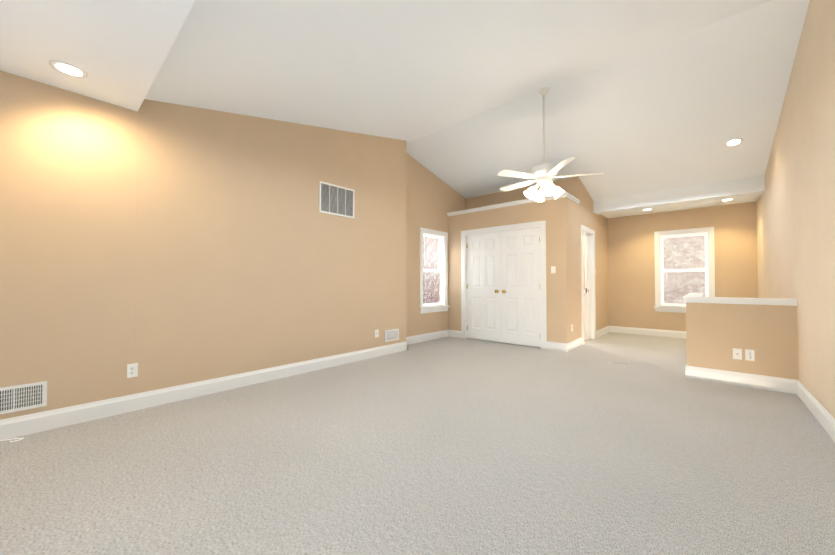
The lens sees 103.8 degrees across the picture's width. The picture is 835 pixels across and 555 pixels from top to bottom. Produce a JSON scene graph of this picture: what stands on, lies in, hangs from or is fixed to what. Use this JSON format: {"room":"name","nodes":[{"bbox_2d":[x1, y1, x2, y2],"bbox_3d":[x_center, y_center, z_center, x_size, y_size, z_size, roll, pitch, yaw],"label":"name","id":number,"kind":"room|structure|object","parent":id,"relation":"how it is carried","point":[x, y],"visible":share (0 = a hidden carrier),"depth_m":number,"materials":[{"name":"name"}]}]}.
{"room":"empty bonus room","nodes":[
{"label":"empty bonus room","id":0,"kind":"room"},
{"bbox_2d":[0,70,405,419],"bbox_3d":[-2.074,-0.587,3.346,0.120,3.476,5.560,-1,-1,42],"label":"wall","id":1,"kind":"structure","parent":0,"point":[164,245],"depth_m":3.06,"materials":[{"name":"beige paint"}]},
{"bbox_2d":[0,381,46,413],"bbox_3d":[-2.867,0.862,2.326,0.016,0.185,0.310,-1,-1,42],"label":"air vent","id":2,"kind":"object","parent":1,"relation":"in","point":[16,398],"visible":1,"depth_m":2.36,"materials":[{"name":"grey metal"}]},
{"bbox_2d":[127,363,137,377],"bbox_3d":[-2.445,0.797,2.809,0.008,0.115,0.070,-1,-1,42],"label":"electrical outlet","id":3,"kind":"object","parent":1,"relation":"attached to","point":[132,370],"visible":1,"depth_m":2.81,"materials":[{"name":"white plastic"}]},
{"bbox_2d":[0,338,407,440],"bbox_3d":[-1.978,1.081,3.323,0.016,0.140,5.456,-1,-1,42],"label":"baseboard","id":4,"kind":"structure","parent":1,"relation":"attached to","point":[18,426],"depth_m":2.96,"materials":[{"name":"white wood"}]},
{"bbox_2d":[319,181,354,217],"bbox_3d":[-1.069,-1.031,4.386,0.012,0.400,0.550,-1,-1,42],"label":"air vent","id":5,"kind":"object","parent":1,"relation":"in","point":[336,200],"visible":1,"depth_m":4.37,"materials":[{"name":"grey metal"}]},
{"bbox_2d":[375,329,378,337],"bbox_3d":[-0.606,0.835,4.880,0.007,0.115,0.070,-1,-1,42],"label":"electrical outlet","id":6,"kind":"object","parent":1,"relation":"attached to","point":[377,333],"visible":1,"depth_m":4.89,"materials":[{"name":"white plastic"}]},
{"bbox_2d":[385,328,398,341],"bbox_3d":[-0.397,0.898,5.107,0.016,0.175,0.300,-1,-1,42],"label":"air vent","id":7,"kind":"object","parent":1,"relation":"in","point":[391,334],"visible":1,"depth_m":5.11,"materials":[{"name":"grey metal"}]},
{"bbox_2d":[0,0,809,200],"bbox_3d":[1.009,-1.943,3.693,4.900,1.020,10.140,-1,-1,42],"label":"ceiling","id":8,"kind":"structure","parent":0,"point":[645,96],"depth_m":3.12,"materials":[{"name":"white paint"}]},
{"bbox_2d":[49,60,87,77],"bbox_3d":[-2.436,-1.452,2.290,0.188,0.009,0.188,-1,-1,42],"label":"recessed light","id":9,"kind":"object","parent":8,"relation":"in","point":[68,69],"visible":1,"depth_m":2.28,"materials":[{"name":"white"}]},
{"bbox_2d":[498,87,602,201],"bbox_3d":[1.556,-1.634,4.049,1.228,1.353,1.216,-1,-1,42],"label":"ceiling fan","id":10,"kind":"object","parent":8,"relation":"hanging from","point":[544,174],"visible":1,"depth_m":3.94,"materials":[{"name":"white metal"}]},
{"bbox_2d":[593,175,764,214],"bbox_3d":[4.460,-1.482,5.824,2.580,0.370,0.280,-1,-1,42],"label":"ceiling beam","id":11,"kind":"structure","parent":8,"relation":"attached to","point":[751,186],"depth_m":5.58,"materials":[{"name":"white paint"}]},
{"bbox_2d":[724,138,742,146],"bbox_3d":[4.233,-1.808,4.385,0.188,0.050,0.184,-1,-1,42],"label":"recessed light","id":12,"kind":"object","parent":8,"relation":"in","point":[733,142],"visible":1,"depth_m":4.38,"materials":[{"name":"white"}]},
{"bbox_2d":[0,332,834,554],"bbox_3d":[1.009,1.207,3.640,4.900,0.100,10.140,-1,-1,42],"label":"floor","id":13,"kind":"structure","parent":0,"point":[452,446],"depth_m":1.95,"materials":[{"name":"carpet"}]},
{"bbox_2d":[406,153,465,336],"bbox_3d":[1.028,-0.532,7.291,0.120,3.500,4.700,-1,-1,42],"label":"wall","id":14,"kind":"structure","parent":0,"point":[432,200],"depth_m":6.10,"materials":[{"name":"beige paint"}]},
{"bbox_2d":[406,330,447,344],"bbox_3d":[0.116,1.129,6.133,0.016,0.140,1.560,-1,-1,42],"label":"baseboard","id":15,"kind":"structure","parent":14,"relation":"attached to","point":[439,334],"depth_m":6.19,"materials":[{"name":"white wood"}]},
{"bbox_2d":[419,227,449,313],"bbox_3d":[0.303,-0.125,6.430,0.170,1.603,0.900,-1,-1,42],"label":"window","id":16,"kind":"structure","parent":14,"relation":"in","point":[442,254],"depth_m":6.49,"materials":[{"name":"white"}]},
{"bbox_2d":[448,197,568,342],"bbox_3d":[1.529,-0.053,6.009,2.320,2.500,0.100,-1,-1,42],"label":"wall","id":17,"kind":"structure","parent":0,"point":[553,213],"depth_m":5.41,"materials":[{"name":"beige paint"}]},
{"bbox_2d":[448,330,460,337],"bbox_3d":[0.759,1.137,6.595,0.305,0.140,0.016,-1,-1,42],"label":"baseboard","id":18,"kind":"structure","parent":17,"relation":"attached to","point":[451,333],"depth_m":6.60,"materials":[{"name":"white wood"}]},
{"bbox_2d":[466,232,500,341],"bbox_3d":[1.234,0.178,6.218,0.738,2.020,0.102,-1,-1,42],"label":"closet door","id":19,"kind":"structure","parent":17,"relation":"in","point":[483,286],"depth_m":6.21,"materials":[{"name":"white paint"}]},
{"bbox_2d":[461,221,546,349],"bbox_3d":[1.528,0.131,5.989,1.670,2.136,0.126,-1,-1,42],"label":"trim","id":20,"kind":"structure","parent":17,"relation":"attached to","point":[541,225],"depth_m":5.75,"materials":[{"name":"white wood"}]},
{"bbox_2d":[447,192,579,215],"bbox_3d":[1.719,-1.305,6.222,2.350,0.070,0.700,-1,-1,42],"label":"trim","id":21,"kind":"structure","parent":17,"relation":"on","point":[564,194],"depth_m":5.83,"materials":[{"name":"white wood"}]},
{"bbox_2d":[501,228,540,347],"bbox_3d":[1.791,0.170,5.724,0.738,2.020,0.102,-1,-1,42],"label":"closet door","id":22,"kind":"structure","parent":17,"relation":"in","point":[520,287],"depth_m":5.73,"materials":[{"name":"white paint"}]},
{"bbox_2d":[551,266,555,272],"bbox_3d":[2.209,-0.125,5.330,0.070,0.115,0.014,-1,-1,42],"label":"light switch","id":23,"kind":"object","parent":17,"relation":"attached to","point":[553,269],"visible":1,"depth_m":5.33,"materials":[{"name":"white plastic"}]},
{"bbox_2d":[546,341,567,352],"bbox_3d":[2.237,1.115,5.283,0.305,0.140,0.016,-1,-1,42],"label":"baseboard","id":24,"kind":"structure","parent":17,"relation":"attached to","point":[554,346],"depth_m":5.27,"materials":[{"name":"white wood"}]},
{"bbox_2d":[466,178,570,208],"bbox_3d":[1.929,-0.292,6.553,2.200,2.995,0.100,-1,-1,42],"label":"wall","id":25,"kind":"structure","parent":0,"point":[503,197],"depth_m":6.64,"materials":[{"name":"beige paint"}]},
{"bbox_2d":[568,176,608,341],"bbox_3d":[3.314,-0.295,6.367,0.120,2.995,2.800,-1,-1,42],"label":"wall","id":26,"kind":"structure","parent":0,"point":[581,213],"depth_m":5.82,"materials":[{"name":"beige paint"}]},
{"bbox_2d":[568,337,582,351],"bbox_3d":[2.631,1.118,5.471,0.016,0.140,0.821,-1,-1,42],"label":"baseboard","id":27,"kind":"structure","parent":26,"relation":"attached to","point":[572,345],"depth_m":5.47,"materials":[{"name":"white wood"}]},
{"bbox_2d":[585,234,590,339],"bbox_3d":[3.302,0.181,6.341,0.042,2.018,0.242,-1,-1,42],"label":"pocket door","id":28,"kind":"structure","parent":26,"relation":"in","point":[587,290],"depth_m":6.28,"materials":[{"name":"white paint"}]},
{"bbox_2d":[581,225,595,344],"bbox_3d":[3.151,0.134,6.176,0.160,2.132,0.900,-1,-1,42],"label":"door frame","id":29,"kind":"structure","parent":26,"relation":"attached to","point":[587,230],"depth_m":6.39,"materials":[{"name":"white wood"}]},
{"bbox_2d":[596,326,611,337],"bbox_3d":[3.888,1.142,6.886,0.016,0.140,1.165,-1,-1,42],"label":"baseboard","id":30,"kind":"structure","parent":26,"relation":"attached to","point":[606,329],"depth_m":6.93,"materials":[{"name":"white wood"}]},
{"bbox_2d":[583,202,757,330],"bbox_3d":[4.336,-0.155,7.410,4.660,2.750,0.120,-1,-1,42],"label":"wall","id":31,"kind":"structure","parent":0,"point":[631,273],"depth_m":6.74,"materials":[{"name":"beige paint"}]},
{"bbox_2d":[612,326,686,337],"bbox_3d":[5.143,1.137,6.580,2.300,0.140,0.016,-1,-1,42],"label":"baseboard","id":32,"kind":"structure","parent":31,"relation":"attached to","point":[617,329],"depth_m":6.82,"materials":[{"name":"white wood"}]},
{"bbox_2d":[654,227,714,312],"bbox_3d":[5.299,-0.128,6.521,0.960,1.654,0.170,-1,-1,42],"label":"window","id":33,"kind":"structure","parent":31,"relation":"in","point":[664,277],"depth_m":6.53,"materials":[{"name":"white"}]},
{"bbox_2d":[601,195,759,218],"bbox_3d":[4.898,-1.503,6.318,2.580,0.310,1.040,-1,-1,42],"label":"ceiling","id":34,"kind":"structure","parent":0,"point":[746,199],"depth_m":6.22,"materials":[{"name":"white paint"}]},
{"bbox_2d":[686,302,701,366],"bbox_3d":[3.857,0.722,4.536,0.120,0.900,2.090,-1,-1,42],"label":"wall","id":35,"kind":"structure","parent":0,"point":[693,311],"depth_m":3.75,"materials":[{"name":"beige paint"}]},
{"bbox_2d":[685,364,687,377],"bbox_3d":[3.801,1.102,4.569,0.016,0.140,2.106,-1,-1,42],"label":"baseboard","id":36,"kind":"structure","parent":35,"relation":"attached to","point":[686,367],"depth_m":3.78,"materials":[{"name":"white wood"}]},
{"bbox_2d":[683,293,703,302],"bbox_3d":[3.856,0.269,4.545,0.173,0.065,2.140,-1,-1,42],"label":"trim","id":37,"kind":"structure","parent":35,"relation":"on","point":[694,298],"depth_m":3.77,"materials":[{"name":"white wood"}]},
{"bbox_2d":[702,303,798,379],"bbox_3d":[3.532,0.704,3.508,0.700,0.900,0.120,-1,-1,42],"label":"wall","id":38,"kind":"structure","parent":0,"point":[716,333],"depth_m":3.44,"materials":[{"name":"beige paint"}]},
{"bbox_2d":[733,348,741,359],"bbox_3d":[3.430,0.819,3.511,0.070,0.115,0.007,-1,-1,42],"label":"outlet","id":39,"kind":"object","parent":38,"relation":"attached to","point":[737,353],"visible":1,"depth_m":3.51,"materials":[{"name":"white plastic"}]},
{"bbox_2d":[688,366,795,393],"bbox_3d":[3.416,1.085,3.513,0.810,0.140,0.016,-1,-1,42],"label":"baseboard","id":40,"kind":"structure","parent":38,"relation":"attached to","point":[771,383],"depth_m":3.47,"materials":[{"name":"white wood"}]},
{"bbox_2d":[745,349,754,360],"bbox_3d":[3.501,0.818,3.448,0.070,0.115,0.008,-1,-1,42],"label":"outlet","id":41,"kind":"object","parent":38,"relation":"attached to","point":[749,355],"visible":1,"depth_m":3.45,"materials":[{"name":"white plastic"}]},
{"bbox_2d":[704,297,796,305],"bbox_3d":[3.534,0.252,3.516,0.698,0.065,0.174,-1,-1,42],"label":"trim","id":42,"kind":"structure","parent":38,"relation":"on","point":[723,300],"depth_m":3.43,"materials":[{"name":"white wood"}]},
{"bbox_2d":[756,0,834,418],"bbox_3d":[2.796,-0.620,2.083,0.120,3.500,10.140,-1,-1,42],"label":"wall","id":43,"kind":"structure","parent":0,"point":[795,211],"depth_m":2.83,"materials":[{"name":"beige paint"}]},
{"bbox_2d":[792,379,834,441],"bbox_3d":[1.603,1.039,0.814,0.016,0.140,6.460,-1,-1,42],"label":"baseboard","id":44,"kind":"structure","parent":43,"relation":"attached to","point":[827,421],"depth_m":2.65,"materials":[{"name":"white wood"}]},
{"bbox_3d":[2.669,1.214,7.362,2.200,0.012,2.130,-1,-1,42],"label":"floor","id":45,"kind":"structure","parent":0,"visible":0},
{"bbox_2d":[584,290,585,331],"bbox_3d":[3.611,0.747,7.550,0.998,0.928,0.606,-1,-1,42],"label":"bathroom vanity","id":46,"kind":"object","parent":45,"relation":"on","point":[584,311],"depth_m":7.15,"materials":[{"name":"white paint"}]},
{"label":"outside","id":47,"kind":"structure","parent":0,"visible":0},
{"bbox_2d":[423,237,439,303],"bbox_3d":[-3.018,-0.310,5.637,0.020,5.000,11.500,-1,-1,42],"label":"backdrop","id":48,"kind":"structure","parent":47,"point":[426,283],"depth_m":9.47,"materials":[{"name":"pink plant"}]},
{"bbox_2d":[663,236,705,303],"bbox_3d":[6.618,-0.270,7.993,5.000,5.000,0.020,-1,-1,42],"label":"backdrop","id":49,"kind":"structure","parent":47,"point":[675,288],"depth_m":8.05,"materials":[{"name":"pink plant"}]}
]}

